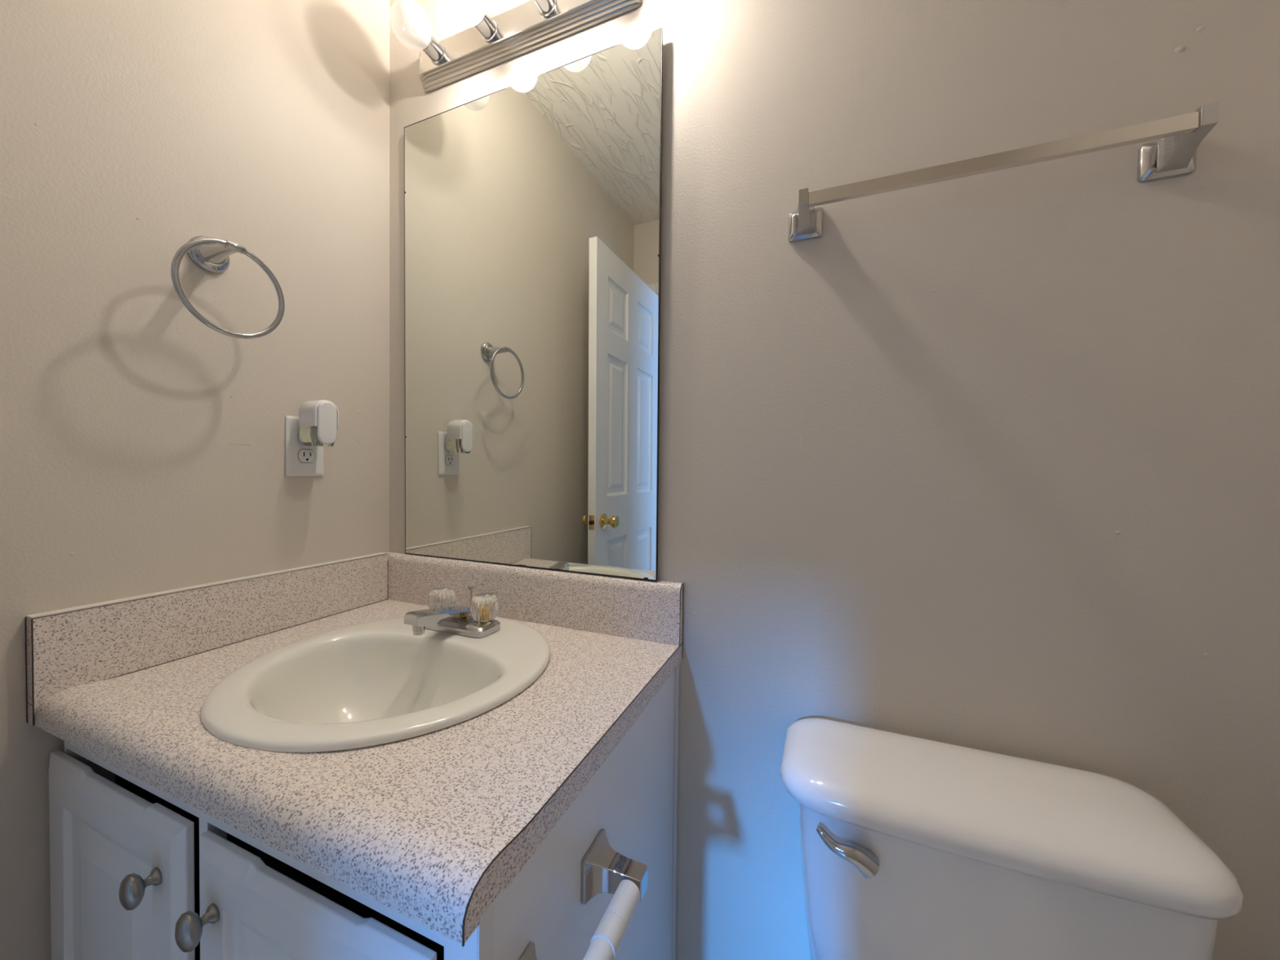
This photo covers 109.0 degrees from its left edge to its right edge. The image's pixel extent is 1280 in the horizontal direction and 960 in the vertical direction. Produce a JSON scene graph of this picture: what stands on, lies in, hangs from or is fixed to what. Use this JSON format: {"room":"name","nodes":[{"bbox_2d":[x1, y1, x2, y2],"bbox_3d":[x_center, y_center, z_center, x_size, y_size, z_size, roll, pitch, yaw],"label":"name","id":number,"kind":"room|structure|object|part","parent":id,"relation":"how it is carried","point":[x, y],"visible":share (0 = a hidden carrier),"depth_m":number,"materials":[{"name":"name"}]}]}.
{"room":"bathroom","nodes":[
{"label":"bathroom","id":0,"kind":"room"},
{"bbox_2d":[0,0,389,959],"bbox_3d":[-0.974,-0.130,0.485,0.121,2.452,1.744,1,1,22],"label":"wall","id":1,"kind":"structure","parent":0,"point":[142,442],"depth_m":0.77,"materials":[{"name":"beige paint"}]},
{"bbox_2d":[170,235,284,338],"bbox_3d":[-0.731,-0.338,0.797,0.087,0.185,0.160,1,1,22],"label":"towel ring","id":2,"kind":"object","parent":1,"relation":"attached to","point":[211,255],"visible":1,"depth_m":0.79,"materials":[{"name":"silver metal"}]},
{"bbox_3d":[-0.724,-0.400,0.796,0.075,0.035,0.039,1,1,22],"label":"post","id":3,"kind":"part","parent":2,"relation":"part of","materials":[{"name":"silver metal"}]},
{"bbox_2d":[284,415,324,475],"bbox_3d":[-0.709,-0.070,0.970,0.008,0.124,0.076,1,1,22],"label":"wall outlet","id":4,"kind":"object","parent":1,"relation":"attached to","point":[300,460],"visible":0.61,"depth_m":0.95,"materials":[{"name":"white plastic"}]},
{"bbox_2d":[297,448,315,462],"bbox_3d":[-0.706,-0.051,0.969,0.002,0.028,0.034,1,1,22],"label":"receptacle","id":5,"kind":"object","parent":4,"relation":"attached to","point":[304,455],"depth_m":0.97,"materials":[{"name":"white plastic"}]},
{"bbox_2d":[298,400,338,446],"bbox_3d":[-0.673,-0.118,0.955,0.066,0.095,0.051,1,1,22],"label":"air freshener","id":6,"kind":"object","parent":4,"relation":"attached to","point":[318,420],"visible":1,"depth_m":0.94,"materials":[{"name":"white plastic"}]},
{"bbox_3d":[-0.646,-0.118,0.944,0.007,0.088,0.038,1,1,22],"label":"panel","id":7,"kind":"part","parent":6,"relation":"part of","materials":[{"name":"white plastic"}]},
{"bbox_2d":[389,0,1279,959],"bbox_3d":[0.193,-0.125,0.886,1.740,2.452,0.121,1,1,22],"label":"wall","id":8,"kind":"structure","parent":0,"point":[988,461],"depth_m":0.70,"materials":[{"name":"beige paint"}]},
{"bbox_2d":[389,0,642,93],"bbox_3d":[-0.283,-0.969,0.926,0.564,0.092,0.143,1,1,22],"label":"vanity light","id":9,"kind":"object","parent":8,"relation":"attached to","point":[531,25],"visible":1,"depth_m":0.96,"materials":[{"name":"silver metal"}]},
{"bbox_3d":[-0.489,-0.972,0.978,0.080,0.080,0.083,1,1,22],"label":"light bulb","id":10,"kind":"part","parent":9,"relation":"part of","materials":[{"name":"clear glass"}]},
{"bbox_2d":[422,35,444,64],"bbox_3d":[-0.469,-0.973,1.027,0.043,0.043,0.037,1,1,22],"label":"socket","id":11,"kind":"object","parent":9,"relation":"attached to","point":[434,50],"depth_m":1.03,"materials":[{"name":"silver metal"}]},
{"bbox_2d":[471,6,497,41],"bbox_3d":[-0.332,-0.970,0.972,0.043,0.043,0.037,1,1,22],"label":"socket","id":12,"kind":"object","parent":9,"relation":"attached to","point":[486,27],"depth_m":0.97,"materials":[{"name":"silver metal"}]},
{"bbox_2d":[533,0,556,17],"bbox_3d":[-0.195,-0.968,0.916,0.043,0.043,0.037,1,1,22],"label":"socket","id":13,"kind":"object","parent":9,"relation":"attached to","point":[541,8],"depth_m":0.93,"materials":[{"name":"silver metal"}]},
{"bbox_2d":[404,26,662,581],"bbox_3d":[-0.270,-0.332,0.997,0.669,1.042,0.009,1,1,23],"label":"mirror","id":14,"kind":"object","parent":8,"relation":"attached to","point":[532,206],"visible":1,"depth_m":0.97,"materials":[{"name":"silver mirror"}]},
{"bbox_2d":[387,552,683,645],"bbox_3d":[-0.273,0.247,1.005,0.758,0.114,0.020,1,1,22],"label":"backsplash","id":15,"kind":"structure","parent":8,"relation":"attached to","point":[651,611],"depth_m":0.95,"materials":[{"name":"laminate"}]},
{"bbox_2d":[787,101,1218,242],"bbox_3d":[0.478,-0.430,0.660,0.508,0.050,0.076,1,1,22],"label":"towel bar","id":16,"kind":"object","parent":8,"relation":"attached to","point":[1174,155],"visible":1,"depth_m":0.61,"materials":[{"name":"silver metal"}]},
{"bbox_3d":[0.266,-0.433,0.740,0.031,0.041,0.064,1,1,22],"label":"post","id":17,"kind":"part","parent":16,"relation":"part of","materials":[{"name":"silver metal"}]},
{"bbox_3d":[0.685,-0.426,0.569,0.031,0.041,0.064,1,1,22],"label":"post","id":18,"kind":"part","parent":16,"relation":"part of","materials":[{"name":"silver metal"}]},
{"bbox_3d":[-0.799,1.178,-1.175,3.700,0.100,4.720,1,1,22],"label":"floor","id":19,"kind":"structure","parent":0,"visible":0},
{"bbox_2d":[48,665,679,959],"bbox_3d":[-0.392,0.719,0.752,0.762,0.754,0.590,1,1,22],"label":"vanity cabinet","id":20,"kind":"object","parent":19,"relation":"on","point":[138,872],"visible":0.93,"depth_m":0.54,"materials":[{"name":"white paint"}]},
{"bbox_3d":[-0.717,0.713,0.918,0.014,0.754,0.525,1,1,22],"label":"panel","id":21,"kind":"part","parent":20,"relation":"part of","materials":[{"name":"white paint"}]},
{"bbox_3d":[-0.680,0.689,0.591,0.349,0.596,0.014,1,1,22],"label":"door","id":22,"kind":"part","parent":20,"relation":"part of","materials":[{"name":"white paint"}]},
{"bbox_3d":[-0.565,0.460,0.517,0.031,0.038,0.030,1,1,22],"label":"knob","id":23,"kind":"part","parent":20,"relation":"part of","materials":[{"name":"silver metal"}]},
{"bbox_3d":[-0.459,0.462,0.474,0.031,0.038,0.030,1,1,22],"label":"knob","id":24,"kind":"part","parent":20,"relation":"part of","materials":[{"name":"silver metal"}]},
{"bbox_3d":[-0.468,0.722,0.555,0.748,0.754,0.075,1,1,22],"label":"frame","id":25,"kind":"part","parent":20,"relation":"part of","materials":[{"name":"white paint"}]},
{"bbox_3d":[-0.335,0.695,0.450,0.340,0.596,0.014,1,1,22],"label":"door","id":26,"kind":"part","parent":20,"relation":"part of","materials":[{"name":"white paint"}]},
{"bbox_2d":[24,551,684,946],"bbox_3d":[-0.386,0.266,0.753,0.780,0.151,0.572,1,1,22],"label":"countertop","id":27,"kind":"structure","parent":20,"relation":"on","point":[430,828],"depth_m":0.60,"materials":[{"name":"laminate"}]},
{"bbox_2d":[200,616,550,752],"bbox_3d":[-0.396,0.370,0.761,0.483,0.154,0.483,1,1,22],"label":"sink","id":28,"kind":"object","parent":27,"relation":"in","point":[376,682],"visible":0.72,"depth_m":0.78,"materials":[{"name":"white ceramic"}]},
{"bbox_2d":[404,586,500,637],"bbox_3d":[-0.368,0.254,0.863,0.160,0.074,0.152,1,1,22],"label":"faucet","id":29,"kind":"object","parent":27,"relation":"on","point":[477,620],"visible":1,"depth_m":0.86,"materials":[{"name":"silver metal"}]},
{"bbox_3d":[-0.370,0.257,0.858,0.046,0.052,0.143,1,1,22],"label":"spout","id":30,"kind":"part","parent":29,"relation":"part of","materials":[{"name":"silver metal"}]},
{"bbox_3d":[-0.401,0.244,0.926,0.052,0.049,0.051,1,1,22],"label":"handle","id":31,"kind":"part","parent":29,"relation":"part of","materials":[{"name":"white plastic"}]},
{"bbox_3d":[-0.354,0.281,0.899,0.158,0.020,0.062,1,1,22],"label":"plate","id":32,"kind":"part","parent":29,"relation":"part of","materials":[{"name":"silver metal"}]},
{"bbox_3d":[-0.343,0.243,0.926,0.015,0.054,0.015,1,1,22],"label":"lift rod","id":33,"kind":"part","parent":29,"relation":"part of","materials":[{"name":"silver metal"}]},
{"bbox_3d":[-0.301,0.246,0.885,0.052,0.049,0.051,1,1,22],"label":"handle","id":34,"kind":"part","parent":29,"relation":"part of","materials":[{"name":"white plastic"}]},
{"bbox_2d":[519,828,648,959],"bbox_3d":[-0.054,0.473,0.476,0.071,0.052,0.204,1,1,22],"label":"toilet paper holder","id":35,"kind":"object","parent":20,"relation":"attached to","point":[604,869],"visible":1,"depth_m":0.53,"materials":[{"name":"silver metal"}]},
{"bbox_3d":[-0.084,0.474,0.406,0.069,0.052,0.052,1,1,22],"label":"post","id":36,"kind":"part","parent":35,"relation":"part of","materials":[{"name":"silver metal"}]},
{"bbox_3d":[-0.027,0.472,0.547,0.069,0.052,0.052,1,1,22],"label":"post","id":37,"kind":"part","parent":35,"relation":"part of","materials":[{"name":"silver metal"}]},
{"bbox_3d":[-0.038,0.725,0.642,0.014,0.754,0.525,1,1,22],"label":"panel","id":38,"kind":"part","parent":20,"relation":"part of","materials":[{"name":"white paint"}]},
{"bbox_2d":[780,718,1244,959],"bbox_3d":[0.339,0.751,0.393,0.465,0.718,0.674,1,1,22],"label":"toilet","id":39,"kind":"object","parent":19,"relation":"on","point":[913,847],"visible":1,"depth_m":0.55,"materials":[{"name":"white ceramic"}]},
{"bbox_3d":[0.263,0.472,0.582,0.074,0.045,0.031,1,1,22],"label":"flush lever","id":40,"kind":"part","parent":39,"relation":"part of","materials":[{"name":"silver metal"}]},
{"bbox_3d":[0.436,0.583,0.611,0.426,0.291,0.174,1,1,22],"label":"tank","id":41,"kind":"part","parent":39,"relation":"part of","materials":[{"name":"white ceramic"}]}
]}

